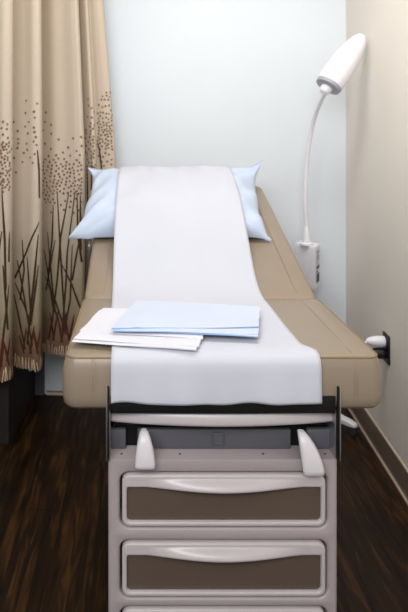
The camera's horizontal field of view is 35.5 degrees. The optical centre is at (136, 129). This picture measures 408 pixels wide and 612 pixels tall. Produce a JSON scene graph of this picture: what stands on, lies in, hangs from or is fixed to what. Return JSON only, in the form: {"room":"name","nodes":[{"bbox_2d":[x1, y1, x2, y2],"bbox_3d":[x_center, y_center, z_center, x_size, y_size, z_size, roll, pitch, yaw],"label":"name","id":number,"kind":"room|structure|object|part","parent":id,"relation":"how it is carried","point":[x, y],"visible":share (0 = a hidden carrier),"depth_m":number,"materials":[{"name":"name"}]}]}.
{"room":"examination room","nodes":[
{"label":"examination room","id":0,"kind":"room"},
{"bbox_2d":[0,367,34,443],"bbox_3d":[-0.573,0.025,2.983,0.100,2.600,0.641,0,0,3],"label":"wall partition","id":1,"kind":"structure","parent":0,"point":[16,394],"depth_m":2.76,"materials":[{"name":"paint"}]},
{"bbox_2d":[45,0,345,393],"bbox_3d":[-0.788,0.025,3.232,3.627,2.600,0.100,0,0,3],"label":"wall","id":2,"kind":"structure","parent":0,"point":[231,84],"depth_m":3.10,"materials":[{"name":"paint"}]},
{"bbox_2d":[35,352,44,394],"bbox_3d":[-0.486,0.026,3.154,0.049,2.598,0.021,0,0,0],"label":"trim","id":3,"kind":"structure","parent":2,"relation":"attached to","point":[39,374],"depth_m":3.14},
{"bbox_2d":[46,391,62,395],"bbox_3d":[0.280,1.315,3.111,1.467,0.020,0.013,0,0,3],"label":"baseboard","id":4,"kind":"structure","parent":2,"relation":"attached to","point":[48,392],"depth_m":3.15,"materials":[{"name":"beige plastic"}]},
{"bbox_2d":[0,394,407,611],"bbox_3d":[-1.030,1.350,0.450,4.339,0.050,6.100,0,0,0],"label":"floor","id":5,"kind":"structure","parent":0,"point":[54,465],"depth_m":2.14,"materials":[{"name":"brown wood"}]},
{"bbox_2d":[62,186,381,611],"bbox_3d":[0.190,0.784,2.080,0.731,1.081,1.415,0,0,0],"label":"examination table","id":6,"kind":"object","parent":5,"relation":"on","point":[212,508],"visible":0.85,"depth_m":1.41,"materials":[{"name":"beige leather"}]},
{"bbox_3d":[-0.061,0.679,1.752,0.003,0.108,0.696,0,0,0],"label":"plate","id":7,"kind":"part","parent":6,"relation":"part of","materials":[{"name":"metal"}]},
{"bbox_3d":[-0.044,0.711,1.454,0.037,0.045,0.015,0,0,0],"label":"panel","id":8,"kind":"part","parent":6,"relation":"part of","materials":[{"name":"grey plastic"}]},
{"bbox_3d":[0.018,0.707,1.395,0.045,0.074,0.042,0,0,0],"label":"stirrup lever","id":9,"kind":"part","parent":6,"relation":"part of","materials":[{"name":"white plastic"}]},
{"bbox_2d":[69,160,271,241],"bbox_3d":[0.149,0.263,2.466,0.780,0.271,0.475,0,0,0],"label":"pillow","id":10,"kind":"object","parent":6,"relation":"on","point":[98,221],"visible":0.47,"depth_m":2.32,"materials":[{"name":"blue fabric"}]},
{"bbox_2d":[84,186,315,299],"bbox_3d":[0.192,0.416,2.335,0.710,0.345,0.899,0,0,0],"label":"backrest cushion","id":11,"kind":"object","parent":6,"relation":"on","point":[279,275],"depth_m":2.08,"materials":[{"name":"beige leather"}]},
{"bbox_3d":[0.177,0.711,1.454,0.353,0.045,0.015,0,0,0],"label":"panel","id":12,"kind":"part","parent":6,"relation":"part of","materials":[{"name":"grey plastic"}]},
{"bbox_2d":[111,165,321,405],"bbox_3d":[0.159,0.377,2.071,0.498,0.458,1.395,0,0,0],"label":"paper","id":13,"kind":"object","parent":6,"relation":"on","point":[180,232],"visible":0.8,"depth_m":1.93,"materials":[{"name":"white paper"}]},
{"bbox_2d":[72,308,202,350],"bbox_3d":[0.023,0.488,1.576,0.299,0.009,0.294,0,0,11],"label":"drape","id":14,"kind":"object","parent":13,"relation":"on","point":[98,330],"visible":0.48,"depth_m":1.48,"materials":[{"name":"white paper"}]},
{"bbox_2d":[112,300,259,336],"bbox_3d":[0.134,0.475,1.593,0.347,0.013,0.262,0,0,11],"label":"gown","id":15,"kind":"object","parent":14,"relation":"on","point":[142,316],"visible":1,"depth_m":1.57,"materials":[{"name":"blue fabric"}]},
{"bbox_3d":[0.191,0.679,1.831,0.485,0.108,0.737,0,0,0],"label":"frame","id":16,"kind":"part","parent":6,"relation":"part of","materials":[{"name":"grey metal"}]},
{"bbox_3d":[0.192,0.646,1.437,0.500,0.030,0.077,0,0,0],"label":"rail","id":17,"kind":"part","parent":6,"relation":"part of","materials":[{"name":"grey plastic"}]},
{"bbox_2d":[62,299,381,407],"bbox_3d":[0.192,0.563,1.651,0.724,0.126,0.507,0,0,0],"label":"seat cushion","id":18,"kind":"object","parent":6,"relation":"on","point":[351,370],"depth_m":1.41,"materials":[{"name":"beige leather"}]},
{"bbox_3d":[0.193,1.124,1.421,0.453,0.119,0.048,0,0,0],"label":"drawer","id":19,"kind":"part","parent":6,"relation":"part of","materials":[{"name":"grey plastic"}]},
{"bbox_3d":[0.193,0.977,1.421,0.453,0.120,0.048,0,0,0],"label":"drawer","id":20,"kind":"part","parent":6,"relation":"part of","materials":[{"name":"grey plastic"}]},
{"bbox_3d":[0.193,0.984,1.409,0.436,0.087,0.006,0,0,0],"label":"inset panel","id":21,"kind":"part","parent":6,"relation":"part of","materials":[{"name":"brown plastic"}]},
{"bbox_3d":[0.193,0.823,1.421,0.453,0.116,0.048,0,0,0],"label":"drawer","id":22,"kind":"part","parent":6,"relation":"part of","materials":[{"name":"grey plastic"}]},
{"bbox_3d":[0.193,0.831,1.409,0.436,0.083,0.006,0,0,0],"label":"inset panel","id":23,"kind":"part","parent":6,"relation":"part of","materials":[{"name":"brown plastic"}]},
{"bbox_3d":[0.193,0.935,1.392,0.442,0.026,0.026,0,0,0],"label":"handle","id":24,"kind":"part","parent":6,"relation":"part of","materials":[{"name":"grey plastic"}]},
{"bbox_3d":[0.193,0.784,1.392,0.442,0.026,0.026,0,0,0],"label":"handle","id":25,"kind":"part","parent":6,"relation":"part of","materials":[{"name":"grey plastic"}]},
{"bbox_3d":[0.381,0.715,1.389,0.061,0.086,0.034,0,0,31],"label":"stirrup lever","id":26,"kind":"part","parent":6,"relation":"part of","materials":[{"name":"white plastic"}]},
{"bbox_3d":[0.420,0.711,1.454,0.060,0.045,0.015,0,0,0],"label":"panel","id":27,"kind":"part","parent":6,"relation":"part of","materials":[{"name":"grey plastic"}]},
{"bbox_3d":[0.443,0.679,1.752,0.003,0.108,0.696,0,0,0],"label":"plate","id":28,"kind":"part","parent":6,"relation":"part of","materials":[{"name":"metal"}]},
{"bbox_2d":[295,33,366,436],"bbox_3d":[0.796,0.455,2.839,0.381,1.740,0.455,0,0,0],"label":"lamp","id":29,"kind":"object","parent":5,"relation":"on","point":[342,65],"visible":0.71,"depth_m":2.71,"materials":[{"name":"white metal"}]},
{"bbox_2d":[300,226,312,245],"bbox_3d":[0.778,0.484,2.890,0.060,0.088,0.060,0,0,0],"label":"socket","id":30,"kind":"object","parent":29,"relation":"attached to","point":[306,239],"depth_m":2.88,"materials":[{"name":"white plastic"}]},
{"bbox_3d":[0.873,1.258,2.789,0.048,0.042,0.218,0,0,-42],"label":"leg","id":31,"kind":"part","parent":29,"relation":"part of","materials":[{"name":"white plastic"}]},
{"bbox_2d":[346,0,407,468],"bbox_3d":[0.953,0.025,1.147,0.100,2.600,4.308,0,0,3],"label":"wall","id":32,"kind":"structure","parent":0,"point":[377,90],"depth_m":2.53,"materials":[{"name":"paint"}]},
{"bbox_2d":[365,336,385,346],"bbox_3d":[0.731,1.068,2.520,0.499,0.514,0.093,0,0,16],"label":"power cord","id":33,"kind":"object","parent":32,"relation":"attached to","point":[377,341],"visible":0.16,"depth_m":2.47,"materials":[{"name":"plastic"}]},
{"bbox_2d":[348,408,407,504],"bbox_3d":[0.890,1.270,1.035,0.013,0.110,4.077,0,0,3],"label":"baseboard","id":34,"kind":"structure","parent":32,"relation":"attached to","point":[396,469],"depth_m":2.50,"materials":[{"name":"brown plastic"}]},
{"bbox_2d":[372,347,385,358],"bbox_3d":[0.729,1.090,2.462,0.496,0.468,0.052,0,0,-3],"label":"power cord","id":35,"kind":"object","parent":32,"relation":"attached to","point":[381,352],"visible":0.15,"depth_m":2.46,"materials":[{"name":"plastic"}]},
{"bbox_2d":[383,331,389,365],"bbox_3d":[0.979,0.858,2.478,0.008,0.112,0.074,0,0,3],"label":"wall outlet","id":36,"kind":"object","parent":32,"relation":"attached to","point":[387,337],"visible":0.72,"depth_m":2.45,"materials":[{"name":"black plastic"}]},
{"bbox_3d":[-0.781,-1.300,1.300,3.839,0.050,4.400,0,0,0],"label":"ceiling","id":37,"kind":"structure","parent":0,"visible":0},
{"bbox_3d":[-0.512,-1.141,2.648,0.657,0.269,0.715,0,0,0],"label":"track","id":38,"kind":"object","parent":37,"relation":"attached to","visible":0},
{"bbox_2d":[0,0,115,382],"bbox_3d":[-0.479,0.001,2.662,1.014,1.993,0.212,0,0,-43],"label":"curtain","id":39,"kind":"object","parent":38,"relation":"hanging from","point":[56,115],"visible":0.88,"depth_m":2.76,"materials":[{"name":"beige fabric"}]}
]}

